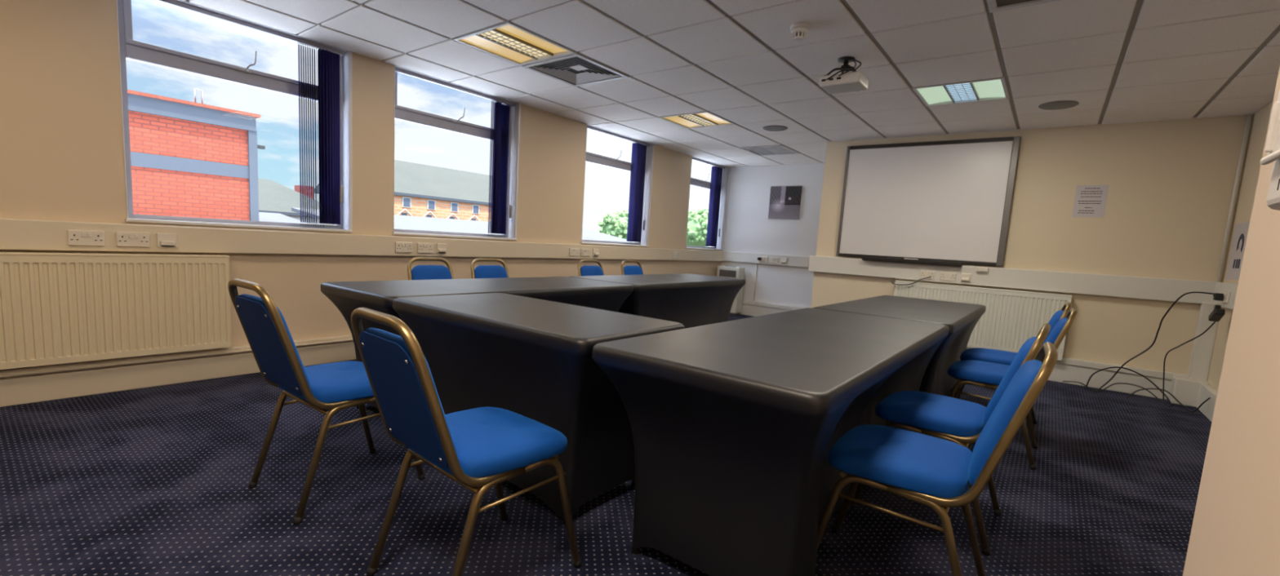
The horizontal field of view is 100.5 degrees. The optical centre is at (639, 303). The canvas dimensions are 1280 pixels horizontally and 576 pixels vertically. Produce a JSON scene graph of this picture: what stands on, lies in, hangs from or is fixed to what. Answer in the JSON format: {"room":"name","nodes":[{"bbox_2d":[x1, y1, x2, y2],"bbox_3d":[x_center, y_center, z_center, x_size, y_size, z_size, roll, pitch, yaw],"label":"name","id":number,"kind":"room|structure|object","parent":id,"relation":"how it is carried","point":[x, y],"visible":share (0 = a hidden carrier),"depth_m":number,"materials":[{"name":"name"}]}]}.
{"room":"meeting room","nodes":[
{"label":"meeting room","id":0,"kind":"room"},
{"bbox_2d":[0,0,721,346],"bbox_3d":[-1.897,-0.842,4.822,0.250,2.491,10.980,8,8,37],"label":"wall","id":1,"kind":"structure","parent":0,"point":[62,153],"depth_m":3.81,"materials":[{"name":"beige paint"}]},
{"bbox_2d":[66,230,105,246],"bbox_3d":[-3.124,-0.367,3.002,0.025,0.086,0.146,8,8,37],"label":"double socket","id":2,"kind":"object","parent":1,"relation":"attached to","point":[75,237],"visible":1,"depth_m":3.00,"materials":[{"name":"beige plastic"}]},
{"bbox_2d":[0,252,231,369],"bbox_3d":[-3.390,0.074,2.748,0.112,0.677,2.068,8,8,37],"label":"radiator","id":3,"kind":"object","parent":1,"relation":"attached to","point":[55,308],"visible":1,"depth_m":3.07,"materials":[{"name":"beige metal"}]},
{"bbox_2d":[0,252,229,257],"bbox_3d":[-3.342,-0.256,2.726,0.088,0.012,2.008,8,8,37],"label":"grille","id":4,"kind":"object","parent":3,"relation":"attached to","point":[2,255],"depth_m":3.01,"materials":[{"name":"beige metal"}]},
{"bbox_2d":[115,231,150,247],"bbox_3d":[-3.005,-0.378,3.155,0.025,0.086,0.146,8,8,37],"label":"double socket","id":5,"kind":"object","parent":1,"relation":"attached to","point":[122,238],"visible":1,"depth_m":3.15,"materials":[{"name":"beige plastic"}]},
{"bbox_2d":[156,233,177,248],"bbox_3d":[-2.905,-0.385,3.271,0.030,0.086,0.096,8,8,37],"label":"outlet","id":6,"kind":"object","parent":1,"relation":"attached to","point":[163,240],"visible":1,"depth_m":3.27,"materials":[{"name":"beige plastic"}]},
{"bbox_2d":[160,240,175,245],"bbox_3d":[-2.902,-0.368,3.270,0.020,0.028,0.070,8,8,37],"label":"hood","id":7,"kind":"object","parent":6,"relation":"attached to","point":[162,242],"depth_m":3.26,"materials":[{"name":"beige plastic"}]},
{"bbox_2d":[0,334,355,407],"bbox_3d":[-1.866,0.316,4.814,0.082,0.200,10.480,8,8,37],"label":"baseboard","id":8,"kind":"structure","parent":1,"relation":"attached to","point":[24,385],"depth_m":3.26,"materials":[{"name":"beige paint"}]},
{"bbox_2d":[115,0,352,232],"bbox_3d":[-2.676,-1.252,3.633,0.190,1.458,1.300,8,8,37],"label":"window","id":9,"kind":"structure","parent":1,"relation":"in","point":[129,49],"depth_m":3.53,"materials":[{"name":"silver metal"}]},
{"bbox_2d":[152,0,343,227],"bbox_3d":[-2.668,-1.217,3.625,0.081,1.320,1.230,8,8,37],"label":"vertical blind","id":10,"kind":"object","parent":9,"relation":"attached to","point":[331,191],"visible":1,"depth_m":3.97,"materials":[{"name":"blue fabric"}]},
{"bbox_2d":[0,217,723,261],"bbox_3d":[-1.827,-0.497,4.728,0.055,0.162,10.480,8,8,37],"label":"cable trunking","id":11,"kind":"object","parent":1,"relation":"attached to","point":[15,233],"depth_m":3.79,"materials":[{"name":"beige plastic"}]},
{"bbox_2d":[395,242,412,253],"bbox_3d":[-1.984,-0.469,4.472,0.025,0.086,0.146,8,8,37],"label":"double socket","id":12,"kind":"object","parent":1,"relation":"attached to","point":[403,247],"visible":1,"depth_m":4.46,"materials":[{"name":"beige plastic"}]},
{"bbox_2d":[417,243,433,253],"bbox_3d":[-1.866,-0.480,4.624,0.025,0.086,0.146,8,8,37],"label":"double socket","id":13,"kind":"object","parent":1,"relation":"attached to","point":[421,247],"visible":1,"depth_m":4.62,"materials":[{"name":"beige plastic"}]},
{"bbox_2d":[436,243,446,253],"bbox_3d":[-1.764,-0.487,4.743,0.030,0.086,0.096,8,8,37],"label":"outlet","id":14,"kind":"object","parent":1,"relation":"attached to","point":[441,248],"visible":1,"depth_m":4.74,"materials":[{"name":"beige plastic"}]},
{"bbox_2d":[438,248,446,252],"bbox_3d":[-1.761,-0.470,4.742,0.020,0.028,0.070,8,8,37],"label":"hood","id":15,"kind":"object","parent":14,"relation":"attached to","point":[439,250],"depth_m":4.73,"materials":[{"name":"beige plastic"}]},
{"bbox_2d":[391,65,520,240],"bbox_3d":[-1.685,-1.340,4.911,0.190,1.458,1.300,8,8,37],"label":"window","id":16,"kind":"structure","parent":1,"relation":"in","point":[401,113],"depth_m":5.01,"materials":[{"name":"silver metal"}]},
{"bbox_2d":[395,67,515,236],"bbox_3d":[-1.677,-1.305,4.904,0.081,1.320,1.230,8,8,37],"label":"vertical blind","id":17,"kind":"object","parent":16,"relation":"attached to","point":[500,136],"visible":0.98,"depth_m":5.25,"materials":[{"name":"blue fabric"}]},
{"bbox_2d":[568,248,578,256],"bbox_3d":[-0.751,-0.583,6.061,0.025,0.086,0.146,8,8,37],"label":"double socket","id":18,"kind":"object","parent":1,"relation":"attached to","point":[572,251],"visible":1,"depth_m":6.05,"materials":[{"name":"beige plastic"}]},
{"bbox_2d":[580,248,590,256],"bbox_3d":[-0.638,-0.593,6.207,0.025,0.086,0.146,8,8,37],"label":"double socket","id":19,"kind":"object","parent":1,"relation":"attached to","point":[584,252],"visible":1,"depth_m":6.19,"materials":[{"name":"beige plastic"}]},
{"bbox_2d":[592,248,599,256],"bbox_3d":[-0.521,-0.602,6.344,0.030,0.086,0.096,8,8,37],"label":"outlet","id":20,"kind":"object","parent":1,"relation":"attached to","point":[595,251],"visible":1,"depth_m":6.33,"materials":[{"name":"beige plastic"}]},
{"bbox_2d":[580,124,654,247],"bbox_3d":[-0.308,-1.463,6.687,0.190,1.458,1.300,8,8,37],"label":"window","id":21,"kind":"structure","parent":1,"relation":"in","point":[590,157],"depth_m":6.93,"materials":[{"name":"silver metal"}]},
{"bbox_2d":[586,125,649,244],"bbox_3d":[-0.300,-1.428,6.679,0.087,1.320,1.230,8,8,37],"label":"vertical blind","id":22,"kind":"object","parent":21,"relation":"attached to","point":[638,148],"visible":0.98,"depth_m":6.97,"materials":[{"name":"blue fabric"}]},
{"bbox_2d":[671,252,678,257],"bbox_3d":[0.512,-0.696,7.691,0.025,0.086,0.146,8,8,37],"label":"double socket","id":23,"kind":"object","parent":1,"relation":"attached to","point":[675,255],"visible":1,"depth_m":7.67,"materials":[{"name":"beige plastic"}]},
{"bbox_2d":[684,156,728,250],"bbox_3d":[1.007,-1.580,8.383,0.190,1.458,1.120,8,8,37],"label":"window","id":24,"kind":"structure","parent":1,"relation":"in","point":[705,184],"depth_m":8.74,"materials":[{"name":"silver metal"}]},
{"bbox_2d":[692,157,724,248],"bbox_3d":[1.015,-1.546,8.376,0.089,1.320,1.050,8,8,37],"label":"vertical blind","id":25,"kind":"object","parent":24,"relation":"attached to","point":[717,171],"visible":0.98,"depth_m":8.57,"materials":[{"name":"blue fabric"}]},
{"bbox_2d":[0,314,1211,575],"bbox_3d":[0.292,0.791,3.237,6.100,0.120,10.980,8,8,37],"label":"floor","id":26,"kind":"structure","parent":0,"point":[155,481],"depth_m":2.14,"materials":[{"name":"carpet"}]},
{"bbox_2d":[227,278,425,524],"bbox_3d":[-1.253,0.332,2.154,0.441,0.863,0.590,8,8,35],"label":"banquet chair","id":27,"kind":"object","parent":26,"relation":"on","point":[335,387],"visible":0.94,"depth_m":1.98,"materials":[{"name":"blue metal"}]},
{"bbox_2d":[407,257,453,279],"bbox_3d":[-1.440,0.106,4.000,0.590,0.863,0.441,8,8,37],"label":"banquet chair","id":28,"kind":"object","parent":26,"relation":"on","point":[419,272],"visible":0.27,"depth_m":4.08,"materials":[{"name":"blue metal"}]},
{"bbox_2d":[351,307,581,575],"bbox_3d":[-0.521,0.436,1.636,0.441,0.863,0.590,9,9,40],"label":"banquet chair","id":29,"kind":"object","parent":26,"relation":"on","point":[483,448],"visible":1,"depth_m":1.49,"materials":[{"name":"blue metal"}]},
{"bbox_2d":[320,276,633,408],"bbox_3d":[-0.944,0.239,3.594,0.765,0.745,1.960,8,8,36],"label":"covered table","id":30,"kind":"object","parent":26,"relation":"on","point":[376,295],"visible":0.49,"depth_m":3.22,"materials":[{"name":"black fabric"}]},
{"bbox_2d":[471,257,509,279],"bbox_3d":[-1.103,0.076,4.434,0.590,0.863,0.441,8,8,37],"label":"banquet chair","id":31,"kind":"object","parent":26,"relation":"on","point":[481,271],"visible":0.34,"depth_m":4.51,"materials":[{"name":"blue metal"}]},
{"bbox_2d":[392,293,684,524],"bbox_3d":[-0.513,0.399,2.440,1.270,0.745,0.650,8,8,37],"label":"covered table","id":32,"kind":"object","parent":26,"relation":"on","point":[531,358],"visible":0.77,"depth_m":2.12,"materials":[{"name":"black fabric"}]},
{"bbox_2d":[577,259,604,275],"bbox_3d":[-0.332,0.008,5.428,0.590,0.863,0.441,8,8,37],"label":"banquet chair","id":33,"kind":"object","parent":26,"relation":"on","point":[585,270],"visible":0.23,"depth_m":5.50,"materials":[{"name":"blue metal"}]},
{"bbox_2d":[621,260,643,275],"bbox_3d":[0.090,-0.030,5.973,0.590,0.863,0.441,8,8,37],"label":"banquet chair","id":34,"kind":"object","parent":26,"relation":"on","point":[628,269],"visible":0.27,"depth_m":6.04,"materials":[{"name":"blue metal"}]},
{"bbox_2d":[568,273,745,328],"bbox_3d":[0.232,0.126,5.183,0.765,0.745,1.980,8,8,36],"label":"covered table","id":35,"kind":"object","parent":26,"relation":"on","point":[691,300],"visible":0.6,"depth_m":4.89,"materials":[{"name":"black fabric"}]},
{"bbox_2d":[716,266,745,315],"bbox_3d":[1.447,-0.214,8.629,0.400,0.772,0.208,8,8,37],"label":"heater","id":36,"kind":"object","parent":26,"relation":"on","point":[731,272],"visible":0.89,"depth_m":8.51,"materials":[{"name":"white metal"}]},
{"bbox_2d":[719,269,736,277],"bbox_3d":[1.403,-0.476,8.520,0.300,0.110,0.012,8,8,37],"label":"grille","id":37,"kind":"object","parent":36,"relation":"attached to","point":[722,273],"depth_m":8.51,"materials":[{"name":"grey metal"}]},
{"bbox_2d":[592,307,948,575],"bbox_3d":[0.703,0.491,2.283,0.765,0.745,1.940,8,8,37],"label":"covered table","id":38,"kind":"object","parent":26,"relation":"on","point":[735,424],"visible":0.92,"depth_m":1.63,"materials":[{"name":"black fabric"}]},
{"bbox_2d":[813,295,986,396],"bbox_3d":[1.864,0.389,3.764,0.765,0.745,1.800,8,8,37],"label":"covered table","id":39,"kind":"object","parent":26,"relation":"on","point":[961,318],"visible":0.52,"depth_m":3.59,"materials":[{"name":"black fabric"}]},
{"bbox_2d":[817,342,1057,575],"bbox_3d":[0.896,0.515,1.700,0.590,0.863,0.441,8,8,35],"label":"banquet chair","id":40,"kind":"object","parent":26,"relation":"on","point":[936,473],"visible":1,"depth_m":1.56,"materials":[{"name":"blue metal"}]},
{"bbox_2d":[850,323,1050,555],"bbox_3d":[1.286,0.477,2.228,0.590,0.863,0.441,9,8,38],"label":"banquet chair","id":41,"kind":"object","parent":26,"relation":"on","point":[961,422],"visible":0.62,"depth_m":2.10,"materials":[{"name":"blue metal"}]},
{"bbox_2d":[947,308,1077,469],"bbox_3d":[2.090,0.426,3.086,0.590,0.863,0.441,8,8,37],"label":"banquet chair","id":42,"kind":"object","parent":26,"relation":"on","point":[987,375],"visible":0.52,"depth_m":2.98,"materials":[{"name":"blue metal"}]},
{"bbox_2d":[956,302,1071,439],"bbox_3d":[2.455,0.392,3.574,0.590,0.863,0.441,8,8,36],"label":"banquet chair","id":43,"kind":"object","parent":26,"relation":"on","point":[1000,357],"visible":0.35,"depth_m":3.48,"materials":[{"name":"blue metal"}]},
{"bbox_2d":[1062,381,1170,407],"bbox_3d":[4.109,0.735,4.608,0.094,0.117,0.731,-1,8,-35],"label":"power cable","id":44,"kind":"object","parent":26,"relation":"on","point":[1063,381],"visible":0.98,"depth_m":4.59,"materials":[{"name":"black plastic"}]},
{"bbox_2d":[1084,366,1173,406],"bbox_3d":[4.193,0.684,4.555,0.117,0.245,0.560,-3,9,-42],"label":"power cable","id":45,"kind":"object","parent":26,"relation":"on","point":[1093,374],"visible":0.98,"depth_m":4.57,"materials":[{"name":"black plastic"}]},
{"bbox_2d":[1096,291,1214,391],"bbox_3d":[4.314,0.350,4.451,0.207,0.944,0.617,-1,8,-31],"label":"power cable","id":46,"kind":"object","parent":26,"relation":"on","point":[1182,295],"visible":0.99,"depth_m":4.50,"materials":[{"name":"black plastic"}]},
{"bbox_2d":[1125,388,1210,412],"bbox_3d":[4.265,0.763,4.291,0.127,0.156,0.492,0,7,-28],"label":"power cable","id":47,"kind":"object","parent":26,"relation":"on","point":[1171,394],"visible":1,"depth_m":4.30,"materials":[{"name":"black plastic"}]},
{"bbox_2d":[182,0,1279,167],"bbox_3d":[0.467,-1.765,2.925,6.050,0.300,10.980,8,8,37],"label":"ceiling","id":48,"kind":"structure","parent":0,"point":[1180,53],"depth_m":3.54,"materials":[{"name":"tile"}]},
{"bbox_2d":[453,21,575,65],"bbox_3d":[-0.862,-1.830,3.681,0.586,0.104,0.586,8,8,37],"label":"ceiling light","id":49,"kind":"object","parent":48,"relation":"attached to","point":[508,41],"visible":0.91,"depth_m":3.68,"materials":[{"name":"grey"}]},
{"bbox_2d":[521,52,629,87],"bbox_3d":[-0.495,-1.859,4.155,0.592,0.112,0.592,8,8,37],"label":"ceiling vent","id":50,"kind":"object","parent":48,"relation":"in","point":[576,69],"visible":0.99,"depth_m":4.19,"materials":[{"name":"grey metal"}]},
{"bbox_2d":[658,111,735,128],"bbox_3d":[0.607,-1.961,5.575,0.586,0.104,0.586,8,8,37],"label":"ceiling light","id":51,"kind":"object","parent":48,"relation":"attached to","point":[700,119],"visible":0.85,"depth_m":5.60,"materials":[{"name":"yellow"}]},
{"bbox_2d":[186,0,1279,166],"bbox_3d":[0.399,-1.644,2.902,5.500,0.043,10.514,8,8,37],"label":"trim","id":52,"kind":"structure","parent":48,"relation":"attached to","point":[1139,2],"depth_m":3.46,"materials":[{"name":"beige metal"}]},
{"bbox_2d":[738,144,799,155],"bbox_3d":[1.708,-2.056,6.996,0.592,0.110,0.592,8,8,37],"label":"ceiling vent","id":53,"kind":"object","parent":48,"relation":"in","point":[780,149],"visible":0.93,"depth_m":6.99,"materials":[{"name":"grey metal"}]},
{"bbox_2d":[762,125,787,131],"bbox_3d":[1.446,-1.870,5.694,0.260,0.020,0.260,8,8,37],"label":"ceiling speaker","id":54,"kind":"object","parent":48,"relation":"attached to","point":[771,128],"visible":1,"depth_m":5.66,"materials":[{"name":"grey metal"}]},
{"bbox_2d":[765,127,783,130],"bbox_3d":[1.445,-1.865,5.695,0.220,0.010,0.220,8,8,37],"label":"grille","id":55,"kind":"object","parent":54,"relation":"attached to","point":[766,128],"depth_m":5.68,"materials":[{"name":"grey metal"}]},
{"bbox_2d":[790,22,808,40],"bbox_3d":[0.922,-1.566,3.080,0.108,0.075,0.108,8,8,37],"label":"smoke detector","id":56,"kind":"object","parent":48,"relation":"attached to","point":[798,30],"visible":1,"depth_m":3.05,"materials":[{"name":"white plastic"}]},
{"bbox_2d":[819,56,868,94],"bbox_3d":[1.371,-1.539,3.565,0.266,0.194,0.256,8,8,37],"label":"projector","id":57,"kind":"object","parent":48,"relation":"hanging from","point":[854,81],"visible":1,"depth_m":3.52,"materials":[{"name":"grey plastic"}]},
{"bbox_2d":[911,76,1009,106],"bbox_3d":[2.500,-1.678,4.127,0.586,0.104,0.586,8,8,37],"label":"ceiling light","id":58,"kind":"object","parent":48,"relation":"attached to","point":[988,89],"visible":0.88,"depth_m":4.14,"materials":[{"name":"grey plastic"}]},
{"bbox_2d":[986,0,1060,13],"bbox_3d":[1.870,-1.484,2.348,0.592,0.056,0.592,8,8,37],"label":"ceiling vent","id":59,"kind":"object","parent":48,"relation":"in","point":[994,6],"visible":1,"depth_m":2.66,"materials":[{"name":"grey"}]},
{"bbox_2d":[1038,100,1079,110],"bbox_3d":[3.363,-1.589,4.278,0.260,0.020,0.260,8,8,37],"label":"ceiling speaker","id":60,"kind":"object","parent":48,"relation":"attached to","point":[1062,104],"visible":1,"depth_m":4.25,"materials":[{"name":"grey metal"}]},
{"bbox_2d":[1043,102,1073,109],"bbox_3d":[3.363,-1.584,4.279,0.220,0.010,0.220,8,8,37],"label":"grille","id":61,"kind":"object","parent":60,"relation":"attached to","point":[1046,105],"depth_m":4.26,"materials":[{"name":"grey metal"}]},
{"bbox_2d":[720,163,824,307],"bbox_3d":[2.206,-1.008,8.396,2.370,2.491,0.300,8,8,37],"label":"wall","id":62,"kind":"structure","parent":0,"point":[748,228],"depth_m":8.32,"materials":[{"name":"paint"}]},
{"bbox_2d":[753,263,757,301],"bbox_3d":[1.849,-0.335,8.517,0.015,0.615,0.015,8,8,37],"label":"trim","id":63,"kind":"structure","parent":62,"relation":"attached to","point":[757,264],"depth_m":8.51,"materials":[{"name":"white plastic"}]},
{"bbox_2d":[758,256,768,262],"bbox_3d":[1.935,-0.690,8.360,0.146,0.086,0.025,8,8,37],"label":"double socket","id":64,"kind":"object","parent":62,"relation":"attached to","point":[763,259],"visible":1,"depth_m":8.35,"materials":[{"name":"beige plastic"}]},
{"bbox_2d":[768,257,778,263],"bbox_3d":[2.076,-0.669,8.252,0.146,0.086,0.025,8,8,37],"label":"double socket","id":65,"kind":"object","parent":62,"relation":"attached to","point":[772,260],"visible":1,"depth_m":8.24,"materials":[{"name":"beige plastic"}]},
{"bbox_2d":[780,257,786,263],"bbox_3d":[2.201,-0.649,8.146,0.096,0.086,0.030,8,8,37],"label":"outlet","id":66,"kind":"object","parent":62,"relation":"attached to","point":[784,260],"visible":1,"depth_m":8.14,"materials":[{"name":"beige plastic"}]},
{"bbox_2d":[768,186,802,219],"bbox_3d":[2.218,-1.537,8.143,0.500,0.500,0.024,8,8,37],"label":"wall picture","id":67,"kind":"object","parent":62,"relation":"attached to","point":[784,203],"visible":1,"depth_m":8.13,"materials":[{"name":"grey paper"}]},
{"bbox_2d":[810,113,1253,374],"bbox_3d":[4.135,-0.612,5.990,3.690,2.491,1.780,8,8,37],"label":"wall","id":68,"kind":"structure","parent":0,"point":[1171,183],"depth_m":4.75,"materials":[{"name":"beige paint"}]},
{"bbox_2d":[891,276,930,285],"bbox_3d":[2.899,-0.244,5.702,0.371,0.122,0.068,8,8,37],"label":"cable","id":69,"kind":"object","parent":68,"relation":"hanging from","point":[927,277],"visible":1,"depth_m":5.69,"materials":[{"name":"grey plastic"}]},
{"bbox_2d":[919,270,935,279],"bbox_3d":[3.049,-0.300,5.642,0.146,0.086,0.025,8,8,37],"label":"double socket","id":70,"kind":"object","parent":68,"relation":"attached to","point":[923,274],"visible":1,"depth_m":5.63,"materials":[{"name":"beige plastic"}]},
{"bbox_2d":[835,136,1021,266],"bbox_3d":[2.965,-1.064,5.656,1.630,1.280,0.130,8,8,37],"label":"whiteboard","id":71,"kind":"object","parent":68,"relation":"attached to","point":[948,202],"visible":0.99,"depth_m":5.61,"materials":[{"name":"white"}]},
{"bbox_2d":[862,256,962,266],"bbox_3d":[2.900,-0.451,5.716,0.970,0.042,0.078,8,8,37],"label":"tray","id":72,"kind":"object","parent":71,"relation":"on","point":[922,260],"depth_m":5.67,"materials":[{"name":"grey metal"}]},
{"bbox_2d":[939,271,956,281],"bbox_3d":[3.198,-0.278,5.527,0.146,0.086,0.025,8,8,37],"label":"double socket","id":73,"kind":"object","parent":68,"relation":"attached to","point":[944,276],"visible":1,"depth_m":5.52,"materials":[{"name":"beige plastic"}]},
{"bbox_2d":[960,273,971,282],"bbox_3d":[3.319,-0.258,5.424,0.096,0.086,0.030,8,8,37],"label":"outlet","id":74,"kind":"object","parent":68,"relation":"attached to","point":[965,277],"visible":1,"depth_m":5.42,"materials":[{"name":"beige plastic"}]},
{"bbox_2d":[961,278,969,281],"bbox_3d":[3.315,-0.241,5.422,0.070,0.028,0.020,8,8,37],"label":"hood","id":75,"kind":"object","parent":74,"relation":"attached to","point":[962,279],"depth_m":5.41,"materials":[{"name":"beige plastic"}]},
{"bbox_2d":[739,300,1217,422],"bbox_3d":[3.076,0.610,4.714,3.324,0.235,8.619,3,7,-2],"label":"baseboard","id":76,"kind":"structure","parent":68,"relation":"attached to","point":[1067,369],"depth_m":4.81,"materials":[{"name":"beige paint"}]},
{"bbox_2d":[722,251,1238,310],"bbox_3d":[3.114,-0.209,4.640,3.337,0.190,8.648,3,7,-2],"label":"cable trunking","id":77,"kind":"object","parent":68,"relation":"attached to","point":[1125,286],"depth_m":5.10,"materials":[{"name":"white plastic"}]},
{"bbox_2d":[976,266,988,271],"bbox_3d":[3.430,-0.338,5.329,0.100,0.045,0.035,8,8,37],"label":"cable box","id":78,"kind":"object","parent":68,"relation":"attached to","point":[978,268],"visible":1,"depth_m":5.32,"materials":[{"name":"beige plastic"}]},
{"bbox_2d":[893,280,1071,360],"bbox_3d":[3.364,0.170,5.442,1.568,0.677,0.112,8,8,37],"label":"radiator","id":79,"kind":"object","parent":68,"relation":"attached to","point":[1011,318],"visible":0.54,"depth_m":5.23,"materials":[{"name":"white metal"}]},
{"bbox_2d":[895,280,1071,297],"bbox_3d":[3.400,-0.155,5.376,1.508,0.012,0.088,8,8,37],"label":"grille","id":80,"kind":"object","parent":79,"relation":"attached to","point":[917,284],"depth_m":5.31,"materials":[{"name":"white metal"}]},
{"bbox_2d":[1071,185,1108,217],"bbox_3d":[4.109,-0.930,4.857,0.224,0.290,0.003,8,8,37],"label":"notice","id":81,"kind":"object","parent":68,"relation":"attached to","point":[1090,201],"visible":1,"depth_m":4.86,"materials":[{"name":"grey paper"}]},
{"bbox_2d":[1168,114,1251,407],"bbox_3d":[4.665,-0.328,4.344,0.200,2.371,0.200,8,8,37],"label":"trim","id":82,"kind":"structure","parent":68,"relation":"attached to","point":[1186,390],"depth_m":4.39,"materials":[{"name":"white plastic"}]},
{"bbox_2d":[1182,66,1279,575],"bbox_3d":[0.097,-0.024,-1.179,1.170,2.491,3.860,8,8,37],"label":"wall","id":83,"kind":"structure","parent":0,"point":[1235,531],"depth_m":0.63,"materials":[{"name":"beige paint"}]},
{"bbox_2d":[1259,89,1279,210],"bbox_3d":[0.643,-0.168,0.506,0.036,0.142,0.205,8,8,37],"label":"controller","id":84,"kind":"object","parent":83,"relation":"attached to","point":[1272,148],"visible":1,"depth_m":0.56,"materials":[{"name":"white plastic"}]},
{"bbox_2d":[1207,99,1273,391],"bbox_3d":[3.305,-0.224,2.213,0.250,2.491,5.440,8,8,37],"label":"wall","id":85,"kind":"structure","parent":0,"point":[1261,118],"depth_m":4.14,"materials":[{"name":"beige paint"}]},
{"bbox_2d":[1221,291,1231,303],"bbox_3d":[4.439,-0.046,4.032,0.025,0.086,0.146,8,8,37],"label":"double socket","id":86,"kind":"object","parent":85,"relation":"attached to","point":[1226,294],"visible":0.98,"depth_m":4.00,"materials":[{"name":"beige plastic"}]},
{"bbox_2d":[1208,304,1225,321],"bbox_3d":[4.395,0.079,4.053,0.060,0.132,0.158,8,8,37],"label":"power adapter","id":87,"kind":"object","parent":86,"relation":"attached to","point":[1217,313],"visible":1,"depth_m":4.03,"materials":[{"name":"black plastic"}]},
{"bbox_2d":[1162,321,1215,400],"bbox_3d":[4.388,0.470,4.292,0.044,0.710,0.381,4,7,6],"label":"power cable","id":88,"kind":"object","parent":87,"relation":"hanging from","point":[1214,322],"visible":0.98,"depth_m":4.43,"materials":[{"name":"black plastic"}]},
{"bbox_2d":[1213,293,1223,301],"bbox_3d":[4.431,-0.049,4.076,0.045,0.056,0.056,8,8,37],"label":"plug","id":89,"kind":"object","parent":86,"relation":"attached to","point":[1218,296],"visible":1,"depth_m":4.06,"materials":[{"name":"black plastic"}]},
{"bbox_2d":[1225,221,1249,280],"bbox_3d":[4.594,-0.397,4.078,0.005,0.440,0.520,8,8,37],"label":"wall sign","id":90,"kind":"object","parent":85,"relation":"attached to","point":[1241,230],"visible":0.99,"depth_m":4.11,"materials":[{"name":"grey paper"}]},
{"bbox_2d":[1232,233,1244,268],"bbox_3d":[4.596,-0.400,4.082,0.002,0.265,0.180,8,8,37],"label":"print","id":91,"kind":"object","parent":90,"relation":"attached to","point":[1240,242],"depth_m":4.08,"materials":[{"name":"white"}]},
{"label":"outside","id":92,"kind":"structure","parent":0,"visible":0},
{"bbox_3d":[-33.229,-4.621,76.135,134.620,0.200,240.000,8,8,37],"label":"ground","id":93,"kind":"structure","parent":92,"visible":0},
{"bbox_2d":[127,88,265,221],"bbox_3d":[-15.417,0.188,6.866,7.640,8.355,15.950,8,8,37],"label":"brick building","id":94,"kind":"structure","parent":93,"relation":"on","point":[188,159],"depth_m":9.69,"materials":[{"name":"red brick"}]},
{"bbox_2d":[258,212,310,224],"bbox_3d":[-11.582,0.347,16.418,6.000,6.300,2.900,8,8,37],"label":"roof","id":95,"kind":"structure","parent":93,"relation":"on","point":[263,216],"depth_m":17.58,"materials":[{"name":"metal"}]},
{"bbox_2d":[257,178,333,225],"bbox_3d":[-18.719,-1.912,25.027,8.420,7.940,6.400,8,8,37],"label":"house","id":96,"kind":"structure","parent":93,"relation":"on","point":[273,197],"depth_m":23.82,"materials":[{"name":"grey"}]},
{"bbox_2d":[291,207,499,235],"bbox_3d":[-7.066,-0.061,20.998,6.500,6.596,9.500,8,8,37],"label":"roof","id":97,"kind":"structure","parent":93,"relation":"on","point":[401,222],"depth_m":20.34,"materials":[{"name":"metal"}]},
{"bbox_2d":[314,160,492,222],"bbox_3d":[-11.220,-3.007,31.302,8.420,9.566,11.600,8,8,37],"label":"building","id":98,"kind":"structure","parent":93,"relation":"on","point":[420,190],"depth_m":27.11,"materials":[{"name":"orange brick"}]},
{"bbox_2d":[582,227,632,242],"bbox_3d":[-4.566,-2.080,38.373,6.000,6.900,6.800,8,8,37],"label":"garage roof","id":99,"kind":"structure","parent":93,"relation":"on","point":[587,234],"depth_m":38.39,"materials":[{"name":"metal"}]},
{"bbox_2d":[597,208,628,239],"bbox_3d":[-1.612,-3.862,46.710,4.393,8.885,4.379,8,8,37],"label":"leafy tree","id":100,"kind":"object","parent":93,"relation":"on","point":[615,224],"visible":0.48,"depth_m":44.99,"materials":[{"name":"green plant"}]},
{"bbox_2d":[685,207,708,246],"bbox_3d":[5.780,-4.610,53.001,4.913,9.807,4.754,0,7,-25],"label":"leafy tree","id":101,"kind":"object","parent":93,"relation":"on","point":[697,223],"visible":0.47,"depth_m":51.01,"materials":[{"name":"green plant"}]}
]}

